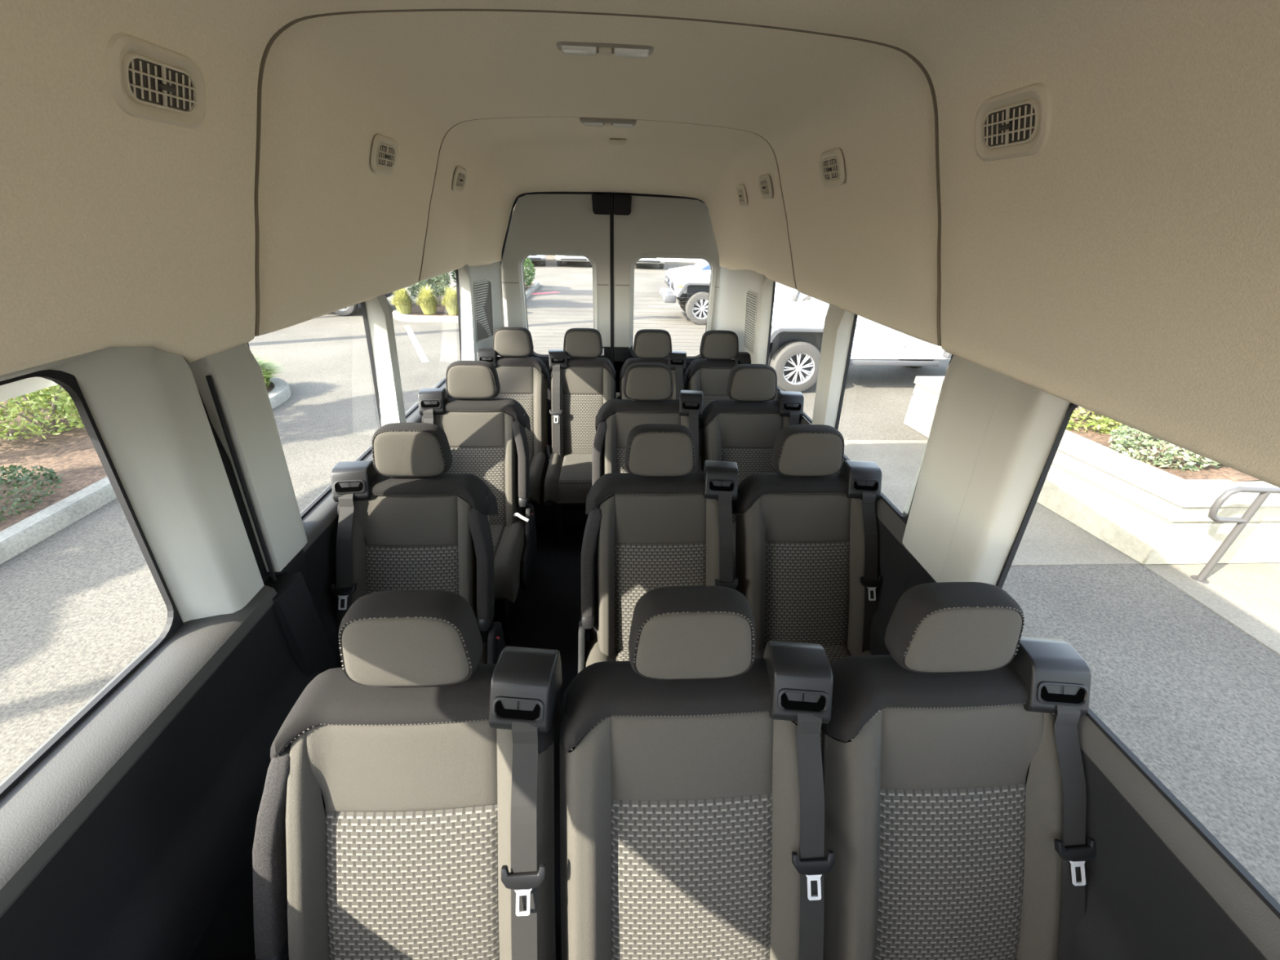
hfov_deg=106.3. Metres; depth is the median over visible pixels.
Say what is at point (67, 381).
window
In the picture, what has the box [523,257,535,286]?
round shrub
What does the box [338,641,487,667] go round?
cushion
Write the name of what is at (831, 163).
ceiling vent
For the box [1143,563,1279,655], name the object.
sidewalk
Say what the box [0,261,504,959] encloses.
wall
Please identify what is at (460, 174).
ceiling vent
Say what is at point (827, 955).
cushion
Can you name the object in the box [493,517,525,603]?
cushion
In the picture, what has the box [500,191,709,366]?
door frame
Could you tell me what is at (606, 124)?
switch
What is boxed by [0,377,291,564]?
planter
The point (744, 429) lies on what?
passenger seat
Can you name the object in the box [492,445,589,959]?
floor
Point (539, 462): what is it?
cushion
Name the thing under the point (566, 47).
recessed light
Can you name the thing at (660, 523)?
passenger seat
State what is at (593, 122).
recessed light
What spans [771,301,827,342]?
hood
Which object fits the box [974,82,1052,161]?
ceiling vent
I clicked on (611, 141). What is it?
ceiling sensor
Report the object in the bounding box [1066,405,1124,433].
shrub
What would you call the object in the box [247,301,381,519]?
window
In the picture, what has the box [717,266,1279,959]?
wall
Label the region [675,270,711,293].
hood
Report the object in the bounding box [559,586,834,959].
passenger seat
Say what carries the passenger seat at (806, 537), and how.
on the floor
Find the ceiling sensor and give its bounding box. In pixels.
[608,138,626,145]
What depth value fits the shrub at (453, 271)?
13.37 m
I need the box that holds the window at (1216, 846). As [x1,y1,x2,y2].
[995,402,1279,919]
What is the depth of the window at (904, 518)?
1.87 m
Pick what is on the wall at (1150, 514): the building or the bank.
the bank
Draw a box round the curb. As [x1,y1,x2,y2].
[531,291,559,294]
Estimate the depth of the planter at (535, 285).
17.02 m
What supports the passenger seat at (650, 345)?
on the floor
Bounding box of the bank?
[1066,411,1259,481]
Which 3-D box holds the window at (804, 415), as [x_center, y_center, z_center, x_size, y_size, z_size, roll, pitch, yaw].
[0.797,-0.730,2.480,0.067,0.685,0.840,0,29,-3]
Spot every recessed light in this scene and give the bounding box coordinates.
[555,41,653,57]
[579,117,636,127]
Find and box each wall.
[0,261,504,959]
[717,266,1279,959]
[903,376,1279,564]
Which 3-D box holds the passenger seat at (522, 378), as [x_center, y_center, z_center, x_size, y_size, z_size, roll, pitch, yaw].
[-0.810,-0.285,2.984,0.437,1.148,0.793,0,29,-3]
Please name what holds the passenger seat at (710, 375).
on the floor
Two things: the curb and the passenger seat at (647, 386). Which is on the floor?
the passenger seat at (647, 386)
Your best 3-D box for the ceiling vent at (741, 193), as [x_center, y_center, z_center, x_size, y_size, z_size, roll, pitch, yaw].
[0.571,-1.599,2.697,0.043,0.098,0.180,0,29,-3]
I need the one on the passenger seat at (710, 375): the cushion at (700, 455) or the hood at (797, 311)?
the cushion at (700, 455)
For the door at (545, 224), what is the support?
in the wall at (132, 837)
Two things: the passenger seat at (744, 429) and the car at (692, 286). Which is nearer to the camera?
the passenger seat at (744, 429)
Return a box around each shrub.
[0,384,84,440]
[0,464,62,520]
[407,271,450,298]
[450,270,456,283]
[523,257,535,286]
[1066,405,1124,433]
[1108,424,1225,471]
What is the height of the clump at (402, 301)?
0.749 m
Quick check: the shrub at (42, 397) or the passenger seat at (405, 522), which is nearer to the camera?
the passenger seat at (405, 522)
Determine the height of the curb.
0.001 m
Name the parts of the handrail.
plate, looped rail, rail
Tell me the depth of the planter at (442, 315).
11.92 m
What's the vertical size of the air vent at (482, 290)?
0.370 m
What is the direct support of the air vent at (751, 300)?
in the wall at (1155, 889)
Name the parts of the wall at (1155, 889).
quarter trim, pillar trim, pillar trim, pillar trim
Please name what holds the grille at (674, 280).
attached to the car at (692, 286)
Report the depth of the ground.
3.38 m
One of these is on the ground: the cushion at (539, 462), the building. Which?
the building
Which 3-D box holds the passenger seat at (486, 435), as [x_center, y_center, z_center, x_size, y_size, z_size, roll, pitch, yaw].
[-0.794,0.105,2.273,0.550,1.148,0.796,0,29,-3]
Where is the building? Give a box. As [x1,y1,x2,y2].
[665,257,702,262]
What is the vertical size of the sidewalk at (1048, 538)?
0.026 m
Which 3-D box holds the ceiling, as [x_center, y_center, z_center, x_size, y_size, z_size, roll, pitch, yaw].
[-0.048,-0.581,0.809,2.060,0.842,5.180,0,29,-3]
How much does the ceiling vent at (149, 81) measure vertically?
0.098 m
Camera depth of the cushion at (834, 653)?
1.71 m
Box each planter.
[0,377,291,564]
[392,283,458,323]
[524,280,539,299]
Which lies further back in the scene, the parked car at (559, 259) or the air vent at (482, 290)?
the parked car at (559, 259)
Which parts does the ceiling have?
headliner panel, headliner panel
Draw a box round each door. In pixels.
[501,193,610,445]
[610,194,719,399]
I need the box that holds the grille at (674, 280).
[670,273,679,297]
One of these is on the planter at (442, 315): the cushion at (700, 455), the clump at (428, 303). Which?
the clump at (428, 303)
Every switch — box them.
[598,47,612,55]
[604,123,612,126]
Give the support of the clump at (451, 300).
on the planter at (442, 315)
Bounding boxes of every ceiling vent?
[106,32,205,128]
[370,133,398,174]
[453,166,466,191]
[736,184,746,205]
[758,173,772,199]
[818,148,844,186]
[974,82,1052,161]
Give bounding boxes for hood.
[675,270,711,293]
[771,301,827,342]
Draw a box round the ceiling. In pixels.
[0,0,1279,488]
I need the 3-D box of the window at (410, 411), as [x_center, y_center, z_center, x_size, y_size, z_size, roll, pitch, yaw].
[-1.112,-0.774,2.495,0.116,0.722,1.197,0,29,-2]
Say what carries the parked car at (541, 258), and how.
on the ground
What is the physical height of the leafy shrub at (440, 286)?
1.651 m
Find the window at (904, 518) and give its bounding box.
[835,314,952,524]
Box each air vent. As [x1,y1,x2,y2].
[473,279,494,342]
[743,289,757,355]
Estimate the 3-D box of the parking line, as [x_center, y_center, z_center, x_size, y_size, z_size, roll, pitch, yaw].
[-4.745,-2.923,10.115,1.609,0.001,3.251,0,29,-3]
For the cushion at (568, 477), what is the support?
on the passenger seat at (581, 383)
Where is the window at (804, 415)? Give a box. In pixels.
[765,281,812,423]
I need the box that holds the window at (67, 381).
[0,369,183,799]
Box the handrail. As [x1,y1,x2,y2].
[1191,486,1279,583]
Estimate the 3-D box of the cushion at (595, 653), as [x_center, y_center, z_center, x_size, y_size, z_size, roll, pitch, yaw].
[0.081,0.753,1.581,0.532,0.183,0.467,0,29,-3]
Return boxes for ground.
[0,255,1279,903]
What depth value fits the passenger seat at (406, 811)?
0.91 m
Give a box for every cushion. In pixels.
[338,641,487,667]
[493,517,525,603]
[528,452,548,504]
[543,452,591,504]
[586,639,617,666]
[699,454,701,471]
[733,551,735,590]
[755,645,871,757]
[822,951,1017,959]
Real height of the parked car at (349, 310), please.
1.520 m
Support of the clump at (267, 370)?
on the planter at (86, 485)
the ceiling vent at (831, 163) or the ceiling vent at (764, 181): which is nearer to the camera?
the ceiling vent at (831, 163)
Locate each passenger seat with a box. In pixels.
[252,590,562,959]
[329,422,505,667]
[417,360,537,644]
[476,326,549,519]
[543,328,616,542]
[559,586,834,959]
[577,423,738,673]
[591,362,702,486]
[619,328,686,399]
[684,329,751,471]
[698,364,804,590]
[731,424,882,757]
[821,582,1096,959]
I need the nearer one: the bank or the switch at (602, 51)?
the switch at (602, 51)
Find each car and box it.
[333,290,395,315]
[527,254,545,265]
[555,255,591,266]
[636,257,665,268]
[659,270,811,324]
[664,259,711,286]
[768,297,951,391]
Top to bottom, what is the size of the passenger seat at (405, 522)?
1.148 m
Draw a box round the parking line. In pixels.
[404,325,428,362]
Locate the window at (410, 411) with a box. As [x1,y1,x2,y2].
[405,269,462,417]
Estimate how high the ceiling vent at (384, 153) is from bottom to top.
0.098 m
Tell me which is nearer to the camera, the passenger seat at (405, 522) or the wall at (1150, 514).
the passenger seat at (405, 522)
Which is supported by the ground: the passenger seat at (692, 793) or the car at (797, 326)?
the car at (797, 326)
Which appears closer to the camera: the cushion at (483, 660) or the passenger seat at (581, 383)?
the cushion at (483, 660)
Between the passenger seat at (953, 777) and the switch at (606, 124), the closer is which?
the passenger seat at (953, 777)
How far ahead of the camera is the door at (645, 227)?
3.19 m
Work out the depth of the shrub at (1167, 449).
4.17 m
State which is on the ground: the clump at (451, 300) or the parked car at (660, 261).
the parked car at (660, 261)
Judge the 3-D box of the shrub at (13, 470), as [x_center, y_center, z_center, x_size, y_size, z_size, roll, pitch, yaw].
[-6.026,0.386,3.469,1.778,0.573,2.412,0,29,-3]
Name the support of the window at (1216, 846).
in the wall at (1155, 889)
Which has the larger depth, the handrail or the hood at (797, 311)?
the hood at (797, 311)
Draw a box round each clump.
[252,351,288,388]
[390,287,414,314]
[415,284,439,314]
[440,284,457,315]
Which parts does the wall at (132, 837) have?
pillar trim, window sill, panel, pillar trim, window sill, panel, pillar trim, quarter trim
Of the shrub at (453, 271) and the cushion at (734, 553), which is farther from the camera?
the shrub at (453, 271)
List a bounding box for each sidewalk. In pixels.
[844,440,1141,565]
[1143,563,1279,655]

